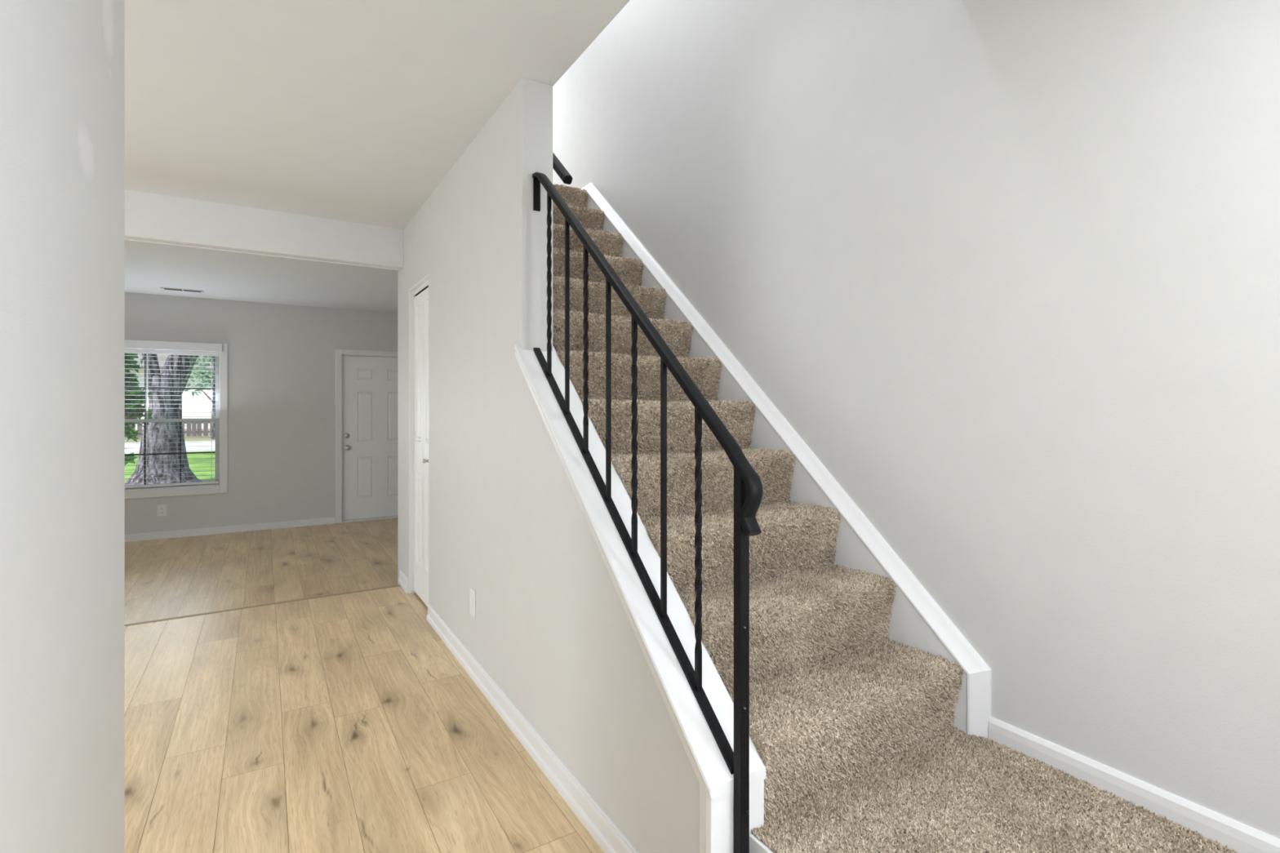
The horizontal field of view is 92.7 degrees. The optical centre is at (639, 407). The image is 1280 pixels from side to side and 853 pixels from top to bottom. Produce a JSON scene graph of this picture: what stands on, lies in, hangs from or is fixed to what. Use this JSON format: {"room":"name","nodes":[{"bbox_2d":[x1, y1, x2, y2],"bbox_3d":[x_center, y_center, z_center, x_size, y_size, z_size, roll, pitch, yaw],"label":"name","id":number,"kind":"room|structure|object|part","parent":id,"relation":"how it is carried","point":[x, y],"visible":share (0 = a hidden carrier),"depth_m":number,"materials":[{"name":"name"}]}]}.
{"room":"stair hallway","nodes":[
{"label":"stair hallway","id":0,"kind":"room"},
{"bbox_2d":[0,0,124,852],"bbox_3d":[-0.147,0.000,-0.448,0.120,2.580,4.590,0,0,-32],"label":"wall","id":1,"kind":"structure","parent":0,"point":[62,62],"depth_m":1.05,"materials":[{"name":"beige paint"}]},
{"bbox_2d":[124,292,397,534],"bbox_3d":[-4.995,0.270,6.637,5.440,2.940,0.160,0,0,-32],"label":"wall","id":2,"kind":"structure","parent":0,"point":[282,357],"depth_m":7.00,"materials":[{"name":"beige paint"}]},
{"bbox_2d":[156,504,166,516],"bbox_3d":[-5.079,1.092,6.487,0.080,0.125,0.009,0,0,-32],"label":"wall outlet","id":3,"kind":"object","parent":2,"relation":"attached to","point":[162,508],"visible":1,"depth_m":6.48,"materials":[{"name":"white plastic"}]},
{"bbox_2d":[124,339,227,498],"bbox_3d":[-5.116,0.117,6.552,1.155,1.655,0.178,0,0,-32],"label":"window","id":4,"kind":"structure","parent":2,"relation":"in","point":[221,381],"depth_m":6.70,"materials":[{"name":"white paint"}]},
{"bbox_3d":[-5.125,0.484,6.568,0.999,0.732,0.028,0,0,-32],"label":"sash","id":5,"kind":"part","parent":4,"relation":"part of","materials":[{"name":"white plastic"}]},
{"bbox_2d":[124,339,222,488],"bbox_3d":[-5.078,0.067,6.492,1.057,1.543,0.109,0,0,-32],"label":"window blind","id":6,"kind":"object","parent":4,"relation":"attached to","point":[149,347],"visible":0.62,"depth_m":6.52,"materials":[{"name":"white plastic"}]},
{"bbox_3d":[-5.094,0.824,6.514,0.993,0.028,0.046,0,0,-32],"label":"rail","id":7,"kind":"part","parent":6,"relation":"part of","materials":[{"name":"white plastic"}]},
{"bbox_3d":[-5.141,-0.230,6.593,0.999,0.770,0.028,0,0,-32],"label":"sash","id":8,"kind":"part","parent":4,"relation":"part of","materials":[{"name":"white plastic"}]},
{"bbox_2d":[124,516,335,542],"bbox_3d":[-5.468,1.353,6.243,4.222,0.075,0.016,0,0,-32],"label":"baseboard","id":9,"kind":"structure","parent":2,"relation":"attached to","point":[248,527],"depth_m":6.78,"materials":[{"name":"white paint"}]},
{"bbox_2d":[335,348,397,523],"bbox_3d":[-3.249,0.341,7.675,1.054,2.102,0.141,0,0,-32],"label":"door","id":10,"kind":"structure","parent":2,"relation":"in","point":[366,380],"depth_m":7.57,"materials":[{"name":"white paint"}]},
{"bbox_3d":[-3.560,0.487,7.440,0.064,0.064,0.066,0,0,-32],"label":"knob","id":11,"kind":"part","parent":10,"relation":"part of","materials":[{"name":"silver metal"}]},
{"bbox_2d":[124,518,397,624],"bbox_3d":[-4.079,1.390,5.052,5.339,0.001,3.499,0,0,-32],"label":"floor","id":12,"kind":"structure","parent":0,"point":[286,581],"depth_m":5.31,"materials":[{"name":"brown wood"}]},
{"bbox_2d":[124,240,397,312],"bbox_3d":[-4.098,-1.300,5.082,5.340,0.200,3.430,0,0,-32],"label":"ceiling","id":13,"kind":"structure","parent":0,"point":[149,267],"depth_m":5.71,"materials":[{"name":"paint"}]},
{"bbox_2d":[160,287,204,293],"bbox_3d":[-4.652,-1.198,6.214,0.350,0.004,0.140,0,0,-32],"label":"ceiling vent","id":14,"kind":"object","parent":13,"relation":"in","point":[162,288],"visible":1,"depth_m":6.21,"materials":[{"name":"white metal"}]},
{"bbox_2d":[124,585,400,626],"bbox_3d":[-3.584,1.337,3.290,4.338,0.105,0.024,0,0,-32],"label":"trim","id":15,"kind":"structure","parent":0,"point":[212,612],"depth_m":3.96,"materials":[{"name":"beige wood"}]},
{"bbox_2d":[124,189,403,271],"bbox_3d":[-3.596,-1.216,3.326,4.356,0.408,0.103,0,0,-32],"label":"beam","id":16,"kind":"structure","parent":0,"point":[152,218],"depth_m":3.96,"materials":[{"name":"paint"}]},
{"bbox_2d":[124,519,604,852],"bbox_3d":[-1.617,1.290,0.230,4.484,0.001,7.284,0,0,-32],"label":"floor","id":17,"kind":"structure","parent":0,"point":[182,818],"depth_m":2.35,"materials":[{"name":"brown wood"}]},
{"bbox_2d":[124,0,630,229],"bbox_3d":[-1.248,-1.355,0.445,5.340,0.130,7.265,0,0,-32],"label":"ceiling","id":18,"kind":"structure","parent":0,"point":[354,111],"depth_m":2.47,"materials":[{"name":"paint"}]},
{"bbox_2d":[397,270,400,585],"bbox_3d":[-1.375,0.150,4.812,0.984,2.880,0.120,0,0,-32],"label":"wall","id":19,"kind":"structure","parent":0,"point":[398,271],"depth_m":4.58,"materials":[{"name":"beige paint"}]},
{"bbox_2d":[400,77,699,852],"bbox_3d":[-0.744,0.050,2.968,0.129,2.680,3.683,0,0,-32],"label":"wall","id":20,"kind":"structure","parent":0,"point":[552,628],"depth_m":2.45,"materials":[{"name":"beige paint"}]},
{"bbox_2d":[398,569,408,593],"bbox_3d":[-1.645,1.242,4.419,0.146,0.095,0.302,0,0,-32],"label":"baseboard","id":21,"kind":"structure","parent":20,"relation":"attached to","point":[403,580],"depth_m":4.35,"materials":[{"name":"white paint"}]},
{"bbox_2d":[408,274,428,606],"bbox_3d":[-1.393,0.234,4.024,0.130,2.112,0.601,0,0,-32],"label":"door","id":22,"kind":"structure","parent":20,"relation":"in","point":[419,293],"depth_m":4.12,"materials":[{"name":"white paint"}]},
{"bbox_2d":[470,587,475,618],"bbox_3d":[-0.806,0.938,2.938,0.008,0.128,0.080,0,0,-32],"label":"wall outlet","id":23,"kind":"object","parent":20,"relation":"attached to","point":[473,593],"visible":1,"depth_m":2.92,"materials":[{"name":"white plastic"}]},
{"bbox_2d":[426,604,638,852],"bbox_3d":[-0.579,1.242,2.561,0.017,0.095,2.726,0,0,-32],"label":"baseboard","id":24,"kind":"structure","parent":20,"relation":"attached to","point":[605,833],"depth_m":2.18,"materials":[{"name":"white paint"}]},
{"bbox_2d":[514,343,765,852],"bbox_3d":[-0.109,0.518,1.931,0.166,1.543,1.275,0,0,-32],"label":"trim","id":25,"kind":"structure","parent":20,"relation":"attached to","point":[712,772],"depth_m":1.67,"materials":[{"name":"white paint"}]},
{"bbox_2d":[532,172,763,852],"bbox_3d":[-0.076,0.177,1.871,0.038,2.202,1.271,0,0,-32],"label":"stair railing","id":26,"kind":"object","parent":25,"relation":"on","point":[748,486],"visible":1,"depth_m":1.62,"materials":[{"name":"black metal"}]},
{"bbox_3d":[-0.095,0.297,1.902,0.026,1.070,1.196,0,0,-32],"label":"rail","id":27,"kind":"part","parent":26,"relation":"part of","materials":[{"name":"black metal"}]},
{"bbox_3d":[-0.076,-0.321,1.871,0.038,1.206,1.270,0,0,-32],"label":"handrail","id":28,"kind":"part","parent":26,"relation":"part of","materials":[{"name":"black metal"}]},
{"bbox_3d":[0.228,0.704,1.376,0.025,1.148,0.026,0,0,-32],"label":"newel post","id":29,"kind":"part","parent":26,"relation":"part of","materials":[{"name":"black metal"}]},
{"bbox_2d":[708,779,764,852],"bbox_3d":[0.220,1.070,1.399,0.158,0.440,0.020,0,0,-32],"label":"trim","id":30,"kind":"structure","parent":20,"relation":"attached to","point":[721,811],"depth_m":1.37,"materials":[{"name":"white paint"}]},
{"bbox_2d":[749,833,773,852],"bbox_3d":[0.586,1.136,0.868,0.011,0.308,1.266,0,0,-32],"label":"trim","id":31,"kind":"structure","parent":20,"relation":"attached to","point":[756,846],"depth_m":1.38,"materials":[{"name":"white paint"}]},
{"bbox_2d":[552,0,1279,839],"bbox_3d":[0.116,-1.160,3.469,0.150,5.500,10.990,0,0,-32],"label":"wall","id":32,"kind":"structure","parent":0,"point":[1008,271],"depth_m":1.72,"materials":[{"name":"beige paint"}]},
{"bbox_2d":[988,716,1279,852],"bbox_3d":[1.980,0.951,0.278,0.015,0.065,3.599,0,0,-32],"label":"baseboard","id":33,"kind":"structure","parent":32,"relation":"attached to","point":[1241,837],"depth_m":1.50,"materials":[{"name":"white paint"}]},
{"bbox_2d":[750,727,1237,852],"bbox_3d":[0.954,0.980,1.110,0.886,0.026,1.311,0,0,-32],"label":"floor","id":34,"kind":"structure","parent":0,"point":[952,791],"depth_m":1.47,"materials":[{"name":"beige carpet"}]},
{"bbox_2d":[552,182,991,817],"bbox_3d":[-0.372,-0.243,3.292,0.865,2.487,4.001,0,0,-32],"label":"staircase","id":35,"kind":"structure","parent":34,"relation":"on","point":[854,664],"depth_m":2.05,"materials":[{"name":"beige carpet"}]},
{"bbox_3d":[-0.415,-2.615,2.433,0.129,2.390,2.620,0,0,-32],"label":"wall","id":36,"kind":"structure","parent":0,"visible":0},
{"bbox_2d":[552,152,573,184],"bbox_3d":[-0.638,-1.466,3.015,0.101,1.075,1.219,0,0,-32],"label":"wall handrail","id":37,"kind":"object","parent":36,"relation":"attached to","point":[557,166],"visible":0.05,"depth_m":2.55,"materials":[{"name":"black metal"}]},
{"label":"outside","id":38,"kind":"structure","parent":0,"visible":0},
{"bbox_2d":[124,428,215,443],"bbox_3d":[-52.818,1.740,66.838,100.000,0.001,90.800,0,0,-32],"label":"ground","id":39,"kind":"structure","parent":38,"point":[204,437],"depth_m":34.37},
{"bbox_2d":[124,422,211,437],"bbox_3d":[-27.354,1.200,36.055,17.150,1.000,0.080,0,0,-32],"label":"wooden fence","id":40,"kind":"object","parent":39,"relation":"on","point":[196,426],"visible":0.07,"depth_m":36.48,"materials":[{"name":"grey wood"}]},
{"bbox_2d":[124,348,219,430],"bbox_3d":[-42.227,-2.085,51.516,23.200,7.650,9.600,0,0,-32],"label":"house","id":41,"kind":"structure","parent":39,"relation":"on","point":[201,403],"depth_m":50.20,"materials":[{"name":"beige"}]},
{"bbox_2d":[183,355,215,439],"bbox_3d":[-23.854,-1.760,34.116,3.386,7.107,2.109,0,0,-32],"label":"tree","id":42,"kind":"object","parent":39,"relation":"on","point":[198,371],"visible":0.15,"depth_m":33.90,"materials":[{"name":"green plant"}]},
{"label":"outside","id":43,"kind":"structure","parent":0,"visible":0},
{"bbox_2d":[124,450,215,482],"bbox_3d":[-14.311,1.740,13.735,70.000,0.001,21.610,0,0,-32],"label":"lawn","id":44,"kind":"structure","parent":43,"point":[202,458],"depth_m":18.11,"materials":[{"name":"green plant"}]},
{"bbox_2d":[124,352,152,465],"bbox_3d":[-7.148,0.090,7.821,1.419,3.403,1.076,0,0,-8],"label":"maple","id":45,"kind":"object","parent":44,"relation":"on","point":[134,409],"visible":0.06,"depth_m":8.04,"materials":[{"name":"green plant"}]},
{"bbox_2d":[124,350,202,485],"bbox_3d":[-12.378,-3.648,16.359,12.352,10.975,10.523,0,0,-32],"label":"tree","id":46,"kind":"object","parent":44,"relation":"on","point":[157,403],"visible":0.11,"depth_m":13.56,"materials":[{"name":"grey plant"}]},
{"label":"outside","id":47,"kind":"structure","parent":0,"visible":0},
{"bbox_2d":[124,440,215,453],"bbox_3d":[-26.637,1.740,24.241,100.000,0.001,9.200,0,0,-32],"label":"road","id":48,"kind":"structure","parent":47,"point":[189,446],"depth_m":27.19,"materials":[{"name":"concrete"}]}
]}

